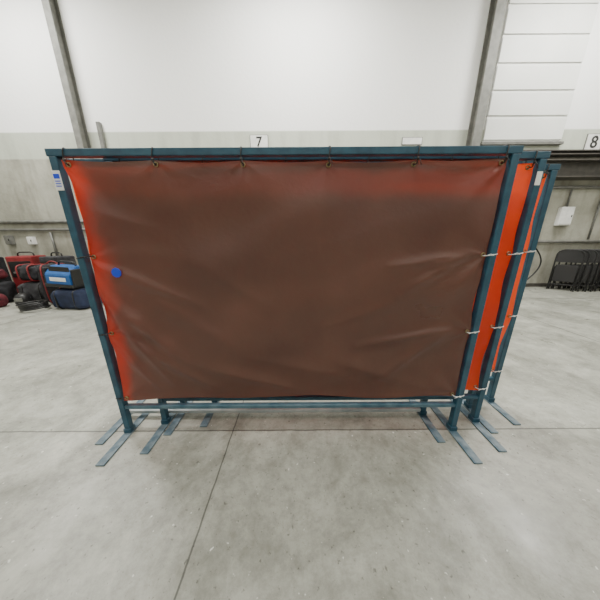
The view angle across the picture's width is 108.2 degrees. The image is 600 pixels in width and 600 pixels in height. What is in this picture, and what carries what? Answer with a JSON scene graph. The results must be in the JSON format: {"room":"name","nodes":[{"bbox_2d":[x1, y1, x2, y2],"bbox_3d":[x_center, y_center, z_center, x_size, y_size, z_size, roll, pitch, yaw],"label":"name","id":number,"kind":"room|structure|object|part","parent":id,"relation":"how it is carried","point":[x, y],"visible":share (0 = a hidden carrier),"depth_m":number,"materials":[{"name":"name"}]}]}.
{"room":"metal workshop","nodes":[
{"label":"metal workshop","id":0,"kind":"room"},
{"bbox_2d":[0,286,599,599],"bbox_3d":[0.008,1.350,0.483,20.400,0.100,12.600,0,16,0],"label":"floor","id":1,"kind":"structure","parent":0,"point":[296,505],"depth_m":1.24,"materials":[{"name":"concrete"}]},
{"bbox_2d":[0,294,8,306],"bbox_3d":[-6.481,0.012,4.644,0.260,0.300,0.285,6,17,22],"label":"helmet","id":2,"kind":"object","parent":1,"relation":"on","point":[4,301],"visible":1,"depth_m":4.66,"materials":[{"name":"red plastic"}]},
{"bbox_2d":[0,257,11,280],"bbox_3d":[-7.952,-0.626,5.504,0.550,1.080,0.497,-2,16,-6],"label":"machine","id":3,"kind":"object","parent":1,"relation":"on","point":[2,261],"visible":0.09,"depth_m":5.65,"materials":[{"name":"black plastic"}]},
{"bbox_2d":[0,280,18,301],"bbox_3d":[-6.957,-0.184,4.982,0.653,0.526,0.460,-3,16,-8],"label":"duffel bag","id":4,"kind":"object","parent":1,"relation":"on","point":[7,287],"visible":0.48,"depth_m":4.96,"materials":[{"name":"black fabric"}]},
{"bbox_2d":[0,268,7,279],"bbox_3d":[-6.963,-0.572,4.864,0.496,0.266,0.394,-3,16,-8],"label":"duffel bag","id":5,"kind":"object","parent":4,"relation":"on","point":[3,274],"visible":1,"depth_m":4.93,"materials":[{"name":"red fabric"}]},
{"bbox_2d":[13,293,33,304],"bbox_3d":[-5.949,-0.002,4.682,0.260,0.300,0.285,-5,16,-17],"label":"helmet","id":6,"kind":"object","parent":1,"relation":"on","point":[21,297],"visible":0.69,"depth_m":4.59,"materials":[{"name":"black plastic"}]},
{"bbox_2d":[5,252,45,292],"bbox_3d":[-6.800,-0.652,5.500,0.500,1.120,0.497,-4,16,-14],"label":"machine","id":7,"kind":"object","parent":1,"relation":"on","point":[12,261],"visible":0.34,"depth_m":5.24,"materials":[{"name":"red metal"}]},
{"bbox_3d":[-6.747,-0.745,5.257,0.420,0.378,0.012,-4,16,-14],"label":"panel","id":8,"kind":"part","parent":7,"relation":"part of","materials":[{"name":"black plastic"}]},
{"bbox_2d":[17,281,48,301],"bbox_3d":[-6.092,-0.208,5.124,0.716,0.486,0.507,-2,16,-6],"label":"duffel bag","id":9,"kind":"object","parent":1,"relation":"on","point":[34,288],"visible":0.31,"depth_m":4.90,"materials":[{"name":"grey fabric"}]},
{"bbox_2d":[15,263,41,280],"bbox_3d":[-6.135,-0.634,4.976,0.602,0.386,0.413,1,16,6],"label":"duffel bag","id":10,"kind":"object","parent":9,"relation":"on","point":[25,272],"visible":0.74,"depth_m":4.83,"materials":[{"name":"black fabric"}]},
{"bbox_2d":[15,300,50,311],"bbox_3d":[-5.444,0.104,4.441,0.501,0.182,0.401,0,16,0],"label":"cable","id":11,"kind":"object","parent":1,"relation":"on","point":[37,304],"visible":1,"depth_m":4.33,"materials":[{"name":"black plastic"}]},
{"bbox_2d":[36,261,63,303],"bbox_3d":[-5.475,-0.404,4.914,0.515,0.969,0.436,-5,16,-17],"label":"duffel bag","id":12,"kind":"object","parent":1,"relation":"on","point":[46,291],"visible":0.27,"depth_m":4.72,"materials":[{"name":"black fabric"}]},
{"bbox_2d":[39,252,76,264],"bbox_3d":[-6.156,-0.674,5.598,0.480,1.100,0.477,1,16,6],"label":"machine","id":13,"kind":"object","parent":1,"relation":"on","point":[43,260],"visible":0.26,"depth_m":5.37,"materials":[{"name":"grey plastic"}]},
{"bbox_2d":[50,287,102,308],"bbox_3d":[-4.738,-0.057,4.629,0.862,0.446,0.518,1,16,6],"label":"duffel bag","id":14,"kind":"object","parent":1,"relation":"on","point":[62,298],"visible":0.67,"depth_m":4.40,"materials":[{"name":"blue fabric"}]},
{"bbox_2d":[41,260,84,288],"bbox_3d":[-4.813,-0.545,4.491,0.702,0.538,0.400,2,16,7],"label":"portable welder","id":15,"kind":"object","parent":14,"relation":"on","point":[59,275],"visible":0.87,"depth_m":4.34,"materials":[{"name":"blue plastic"}]},
{"bbox_3d":[-4.822,-0.600,4.335,0.460,0.130,0.012,4,16,6],"label":"control panel","id":16,"kind":"part","parent":15,"relation":"part of","materials":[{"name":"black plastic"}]},
{"bbox_3d":[-4.797,-0.752,4.462,0.431,0.110,0.032,4,16,6],"label":"handle","id":17,"kind":"part","parent":15,"relation":"part of","materials":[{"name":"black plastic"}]},
{"bbox_2d":[66,159,445,444],"bbox_3d":[-0.215,0.051,1.520,2.460,1.842,0.520,0,16,0],"label":"screen","id":18,"kind":"object","parent":1,"relation":"on","point":[421,411],"visible":0.06,"depth_m":1.74,"materials":[{"name":"blue paint"}]},
{"bbox_2d":[72,184,90,257],"bbox_3d":[-0.210,-0.060,1.490,2.339,1.497,0.045,0,16,0],"label":"curtain","id":19,"kind":"object","parent":18,"relation":"hanging from","point":[72,184],"depth_m":1.36,"materials":[{"name":"plastic"}]},
{"bbox_3d":[-1.415,0.074,1.525,0.040,1.789,0.040,0,16,0],"label":"post","id":20,"kind":"part","parent":18,"relation":"part of","materials":[{"name":"blue paint"}]},
{"bbox_3d":[-0.220,-0.812,1.278,2.460,0.036,0.040,0,16,0],"label":"rail","id":21,"kind":"part","parent":18,"relation":"part of","materials":[{"name":"blue paint"}]},
{"bbox_3d":[-0.210,0.889,1.756,2.360,0.028,0.032,0,16,0],"label":"rail","id":22,"kind":"part","parent":18,"relation":"part of","materials":[{"name":"metal"}]},
{"bbox_3d":[0.985,0.059,1.525,0.040,1.789,0.040,0,16,0],"label":"post","id":23,"kind":"part","parent":18,"relation":"part of","materials":[{"name":"blue paint"}]},
{"bbox_2d":[44,144,523,465],"bbox_3d":[-0.075,0.091,1.376,2.460,1.842,0.520,0,16,0],"label":"screen","id":24,"kind":"object","parent":1,"relation":"on","point":[243,278],"visible":1,"depth_m":1.30,"materials":[{"name":"blue paint"}]},
{"bbox_2d":[53,174,61,186],"bbox_3d":[-1.280,-0.632,1.145,0.030,0.060,0.002,0,16,0],"label":"print","id":25,"kind":"object","parent":24,"relation":"attached to","point":[57,178],"depth_m":1.15},
{"bbox_3d":[-1.275,0.114,1.380,0.040,1.789,0.040,0,16,0],"label":"post","id":26,"kind":"part","parent":24,"relation":"part of","materials":[{"name":"blue paint"}]},
{"bbox_3d":[-0.081,-0.772,1.133,2.460,0.036,0.040,0,16,0],"label":"rail","id":27,"kind":"part","parent":24,"relation":"part of","materials":[{"name":"blue paint"}]},
{"bbox_3d":[-0.071,0.758,1.563,2.360,0.028,0.032,0,16,0],"label":"rail","id":28,"kind":"part","parent":24,"relation":"part of","materials":[{"name":"blue paint"}]},
{"bbox_3d":[1.125,0.099,1.380,0.040,1.789,0.040,0,16,0],"label":"post","id":29,"kind":"part","parent":24,"relation":"part of","materials":[{"name":"blue paint"}]},
{"bbox_2d":[103,150,550,453],"bbox_3d":[0.150,0.068,1.451,2.460,1.842,0.520,0,16,0],"label":"screen","id":30,"kind":"object","parent":1,"relation":"on","point":[528,177],"visible":0.23,"depth_m":1.38,"materials":[{"name":"blue paint"}]},
{"bbox_3d":[-1.050,0.091,1.455,0.040,1.789,0.040,0,16,0],"label":"post","id":31,"kind":"part","parent":30,"relation":"part of","materials":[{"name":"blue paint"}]},
{"bbox_3d":[0.154,0.735,1.638,2.360,0.028,0.032,0,16,0],"label":"rail","id":32,"kind":"part","parent":30,"relation":"part of","materials":[{"name":"blue paint"}]},
{"bbox_3d":[0.145,-0.794,1.208,2.460,0.036,0.040,0,16,0],"label":"rail","id":33,"kind":"part","parent":30,"relation":"part of","materials":[{"name":"blue paint"}]},
{"bbox_2d":[465,163,534,389],"bbox_3d":[0.155,-0.042,1.421,2.339,1.499,0.042,0,16,0],"label":"curtain","id":34,"kind":"object","parent":30,"relation":"hanging from","point":[523,189],"depth_m":1.38,"materials":[{"name":"orange plastic"}]},
{"bbox_3d":[1.351,0.077,1.455,0.040,1.789,0.040,0,16,0],"label":"post","id":35,"kind":"part","parent":30,"relation":"part of","materials":[{"name":"blue paint"}]},
{"bbox_2d":[163,161,532,435],"bbox_3d":[0.220,0.029,1.589,2.460,1.842,0.520,0,16,0],"label":"screen","id":36,"kind":"object","parent":1,"relation":"on","point":[467,403],"visible":0.02,"depth_m":1.69,"materials":[{"name":"blue paint"}]},
{"bbox_3d":[1.420,0.037,1.594,0.040,1.789,0.040,0,16,0],"label":"post","id":37,"kind":"part","parent":36,"relation":"part of","materials":[{"name":"blue paint"}]},
{"bbox_2d":[200,163,560,426],"bbox_3d":[0.455,0.008,1.659,2.460,1.842,0.520,0,16,0],"label":"screen","id":38,"kind":"object","parent":1,"relation":"on","point":[548,180],"visible":0.12,"depth_m":1.61,"materials":[{"name":"blue paint"}]},
{"bbox_2d":[491,174,546,371],"bbox_3d":[0.460,-0.101,1.627,2.339,1.498,0.044,0,16,0],"label":"curtain","id":39,"kind":"object","parent":38,"relation":"hanging from","point":[542,195],"depth_m":1.58,"materials":[{"name":"orange plastic"}]},
{"bbox_3d":[1.655,0.016,1.663,0.040,1.789,0.040,0,16,0],"label":"post","id":40,"kind":"part","parent":38,"relation":"part of","materials":[{"name":"blue paint"}]},
{"bbox_3d":[0.450,-0.855,1.416,2.460,0.036,0.040,0,16,0],"label":"rail","id":41,"kind":"part","parent":38,"relation":"part of","materials":[{"name":"blue paint"}]},
{"bbox_2d":[546,249,585,291],"bbox_3d":[7.011,-0.788,5.725,0.131,1.072,0.492,-14,20,-39],"label":"folding chair","id":42,"kind":"object","parent":1,"relation":"on","point":[562,273],"visible":1,"depth_m":5.70,"materials":[{"name":"black plastic"}]},
{"bbox_3d":[7.038,-0.596,5.803,0.040,0.658,0.427,-9,17,-40],"label":"frame","id":43,"kind":"part","parent":42,"relation":"part of","materials":[{"name":"black plastic"}]},
{"bbox_3d":[7.026,-0.705,5.762,0.030,0.440,0.390,-9,17,-40],"label":"seat","id":44,"kind":"part","parent":42,"relation":"part of","materials":[{"name":"black plastic"}]},
{"bbox_3d":[7.034,-1.136,5.651,0.046,0.310,0.430,-9,17,-40],"label":"backrest","id":45,"kind":"part","parent":42,"relation":"part of","materials":[{"name":"black plastic"}]},
{"bbox_2d":[551,249,590,291],"bbox_3d":[7.161,-0.794,5.743,0.131,1.072,0.492,-13,20,-39],"label":"folding chair","id":46,"kind":"object","parent":1,"relation":"on","point":[588,254],"visible":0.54,"depth_m":5.62,"materials":[{"name":"black plastic"}]},
{"bbox_3d":[7.189,-0.601,5.821,0.040,0.658,0.427,-8,17,-40],"label":"frame","id":47,"kind":"part","parent":46,"relation":"part of","materials":[{"name":"black plastic"}]},
{"bbox_3d":[7.176,-0.711,5.779,0.030,0.440,0.390,-8,17,-40],"label":"seat","id":48,"kind":"part","parent":46,"relation":"part of","materials":[{"name":"black plastic"}]},
{"bbox_3d":[7.185,-1.142,5.668,0.046,0.310,0.430,-8,17,-40],"label":"backrest","id":49,"kind":"part","parent":46,"relation":"part of","materials":[{"name":"black plastic"}]},
{"bbox_2d":[557,249,597,291],"bbox_3d":[7.311,-0.786,5.711,0.131,1.072,0.492,-14,21,-40],"label":"folding chair","id":50,"kind":"object","parent":1,"relation":"on","point":[594,254],"visible":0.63,"depth_m":5.59,"materials":[{"name":"black plastic"}]},
{"bbox_3d":[7.338,-0.593,5.789,0.040,0.658,0.427,-9,17,-41],"label":"frame","id":51,"kind":"part","parent":50,"relation":"part of","materials":[{"name":"black plastic"}]},
{"bbox_3d":[7.326,-0.703,5.748,0.030,0.440,0.390,-9,17,-41],"label":"seat","id":52,"kind":"part","parent":50,"relation":"part of","materials":[{"name":"black plastic"}]},
{"bbox_3d":[7.334,-1.134,5.636,0.046,0.310,0.430,-9,17,-41],"label":"backrest","id":53,"kind":"part","parent":50,"relation":"part of","materials":[{"name":"black plastic"}]},
{"bbox_2d":[562,249,599,291],"bbox_3d":[7.461,-0.790,5.720,0.131,1.072,0.492,-13,20,-39],"label":"folding chair","id":54,"kind":"object","parent":1,"relation":"on","point":[594,275],"visible":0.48,"depth_m":5.61,"materials":[{"name":"black plastic"}]},
{"bbox_3d":[7.489,-0.597,5.798,0.040,0.658,0.427,-9,17,-40],"label":"frame","id":55,"kind":"part","parent":54,"relation":"part of","materials":[{"name":"black plastic"}]},
{"bbox_3d":[7.476,-0.706,5.756,0.030,0.440,0.390,-9,17,-40],"label":"seat","id":56,"kind":"part","parent":54,"relation":"part of","materials":[{"name":"black plastic"}]},
{"bbox_3d":[7.484,-1.137,5.645,0.046,0.310,0.430,-9,17,-40],"label":"backrest","id":57,"kind":"part","parent":54,"relation":"part of","materials":[{"name":"black plastic"}]},
{"bbox_2d":[567,249,599,290],"bbox_3d":[7.611,-0.797,5.744,0.131,1.072,0.492,-13,20,-38],"label":"folding chair","id":58,"kind":"object","parent":1,"relation":"on","point":[597,279],"visible":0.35,"depth_m":5.67,"materials":[{"name":"black plastic"}]},
{"bbox_2d":[0,0,599,282],"bbox_3d":[-0.023,-3.746,5.491,20.000,7.000,0.200,0,16,0],"label":"wall","id":59,"kind":"structure","parent":0,"point":[154,73],"depth_m":5.02,"materials":[{"name":"paint"}]},
{"bbox_2d":[3,235,15,244],"bbox_3d":[-7.910,-1.632,5.904,0.160,0.240,0.124,0,16,0],"label":"electrical box","id":60,"kind":"object","parent":59,"relation":"attached to","point":[9,239],"visible":1,"depth_m":5.87,"materials":[{"name":"beige plastic"}]},
{"bbox_2d":[26,237,37,243],"bbox_3d":[-7.310,-1.616,5.909,0.140,0.200,0.124,0,16,0],"label":"electrical box","id":61,"kind":"object","parent":59,"relation":"attached to","point":[31,240],"visible":1,"depth_m":5.87,"materials":[{"name":"white plastic"}]},
{"bbox_2d":[0,220,83,223],"bbox_3d":[-7.263,-2.082,5.791,5.300,0.080,0.080,0,16,0],"label":"conduit","id":62,"kind":"object","parent":59,"relation":"attached to","point":[9,221],"visible":0.6,"depth_m":5.76,"materials":[{"name":"grey metal"}]},
{"bbox_2d":[0,228,84,230],"bbox_3d":[-7.262,-1.889,5.845,5.300,0.060,0.060,0,16,0],"label":"conduit","id":63,"kind":"object","parent":59,"relation":"attached to","point":[60,229],"visible":0.56,"depth_m":5.83,"materials":[{"name":"grey metal"}]},
{"bbox_2d":[49,232,58,255],"bbox_3d":[-6.759,-1.500,5.965,0.048,0.700,0.048,6,17,22],"label":"conduit","id":64,"kind":"object","parent":59,"relation":"attached to","point":[50,233],"visible":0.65,"depth_m":5.94,"materials":[{"name":"grey metal"}]},
{"bbox_2d":[41,0,93,158],"bbox_3d":[-5.242,-3.657,5.289,0.150,7.000,0.220,0,16,0],"label":"column","id":65,"kind":"structure","parent":59,"relation":"attached to","point":[50,7],"depth_m":4.85,"materials":[{"name":"grey paint"}]},
{"bbox_2d":[95,122,106,147],"bbox_3d":[-4.814,-2.283,5.749,0.090,4.100,0.080,0,16,0],"label":"trim","id":66,"kind":"structure","parent":59,"relation":"attached to","point":[98,124],"depth_m":5.25,"materials":[{"name":"grey metal"}]},
{"bbox_2d":[250,135,268,146],"bbox_3d":[-1.004,-3.872,5.332,0.450,0.330,0.031,0,16,0],"label":"sign","id":67,"kind":"object","parent":59,"relation":"attached to","point":[255,140],"visible":0.65,"depth_m":5.31,"materials":[{"name":"white plastic"}]},
{"bbox_2d":[16,283,571,289],"bbox_3d":[-0.002,-0.395,6.319,20.000,0.100,0.020,0,16,0],"label":"baseboard","id":68,"kind":"structure","parent":59,"relation":"attached to","point":[527,284],"depth_m":6.31,"materials":[{"name":"paint"}]},
{"bbox_2d":[401,137,422,144],"bbox_3d":[2.756,-3.905,5.334,0.500,0.170,0.023,0,16,0],"label":"notice","id":69,"kind":"object","parent":59,"relation":"attached to","point":[405,140],"visible":1,"depth_m":5.33,"materials":[{"name":"white plastic"}]},
{"bbox_3d":[2.756,-3.904,5.329,0.470,0.140,0.012,0,16,0],"label":"plate","id":70,"kind":"part","parent":69,"relation":"part of","materials":[{"name":"white plastic"}]},
{"bbox_2d":[465,0,506,145],"bbox_3d":[4.197,-3.715,5.289,0.200,7.000,0.220,0,16,0],"label":"column","id":71,"kind":"structure","parent":59,"relation":"attached to","point":[497,8],"depth_m":4.86,"materials":[{"name":"grey paint"}]},
{"bbox_2d":[480,141,563,145],"bbox_3d":[5.427,-3.836,5.325,2.000,0.060,0.090,0,16,0],"label":"trim","id":72,"kind":"structure","parent":59,"relation":"attached to","point":[529,143],"depth_m":5.29,"materials":[{"name":"white metal"}]},
{"bbox_2d":[482,0,599,141],"bbox_3d":[5.417,-5.380,4.906,1.900,3.100,0.060,0,16,0],"label":"door","id":73,"kind":"structure","parent":59,"relation":"in","point":[542,49],"depth_m":4.91,"materials":[{"name":"white metal"}]},
{"bbox_2d":[523,149,599,157],"bbox_3d":[7.193,-3.598,5.327,5.530,0.100,0.220,0,16,0],"label":"trim","id":74,"kind":"structure","parent":59,"relation":"attached to","point":[569,152],"depth_m":5.26,"materials":[{"name":"paint"}]},
{"bbox_2d":[554,207,575,225],"bbox_3d":[7.037,-2.224,5.763,0.340,0.460,0.124,0,16,0],"label":"electrical box","id":75,"kind":"object","parent":59,"relation":"attached to","point":[564,215],"visible":1,"depth_m":5.73,"materials":[{"name":"white plastic"}]},
{"bbox_2d":[538,240,599,242],"bbox_3d":[7.240,-1.603,5.950,5.300,0.070,0.070,0,16,0],"label":"conduit","id":76,"kind":"object","parent":59,"relation":"attached to","point":[539,241],"visible":0.47,"depth_m":5.92,"materials":[{"name":"grey metal"}]},
{"bbox_2d":[527,248,541,279],"bbox_3d":[6.521,-1.050,6.032,0.380,1.026,0.096,0,16,0],"label":"power cord","id":77,"kind":"object","parent":76,"relation":"hanging from","point":[538,252],"visible":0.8,"depth_m":6.03,"materials":[{"name":"black plastic"}]},
{"bbox_2d":[566,189,572,206],"bbox_3d":[7.034,-2.658,5.664,0.037,0.410,0.037,6,17,22],"label":"conduit","id":78,"kind":"object","parent":59,"relation":"attached to","point":[571,191],"visible":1,"depth_m":5.65,"materials":[{"name":"grey metal"}]},
{"bbox_2d":[544,159,599,180],"bbox_3d":[7.196,-3.213,5.362,5.530,0.380,0.360,0,16,0],"label":"trim","id":79,"kind":"structure","parent":59,"relation":"attached to","point":[570,169],"depth_m":5.33,"materials":[{"name":"paint"}]},
{"bbox_2d":[553,186,599,188],"bbox_3d":[7.232,-2.900,5.575,5.300,0.070,0.070,0,16,0],"label":"conduit","id":80,"kind":"object","parent":59,"relation":"attached to","point":[554,187],"visible":0.47,"depth_m":5.55,"materials":[{"name":"grey metal"}]},
{"bbox_2d":[583,134,599,148],"bbox_3d":[7.226,-3.874,5.346,0.390,0.390,0.031,0,16,0],"label":"sign","id":81,"kind":"object","parent":59,"relation":"attached to","point":[592,141],"visible":0.93,"depth_m":5.33,"materials":[{"name":"white plastic"}]},
{"bbox_2d":[587,202,599,239],"bbox_3d":[7.886,-2.259,5.777,0.041,1.250,0.041,6,17,22],"label":"conduit","id":82,"kind":"object","parent":59,"relation":"attached to","point":[598,207],"visible":1,"depth_m":5.82,"materials":[{"name":"grey metal"}]}
]}

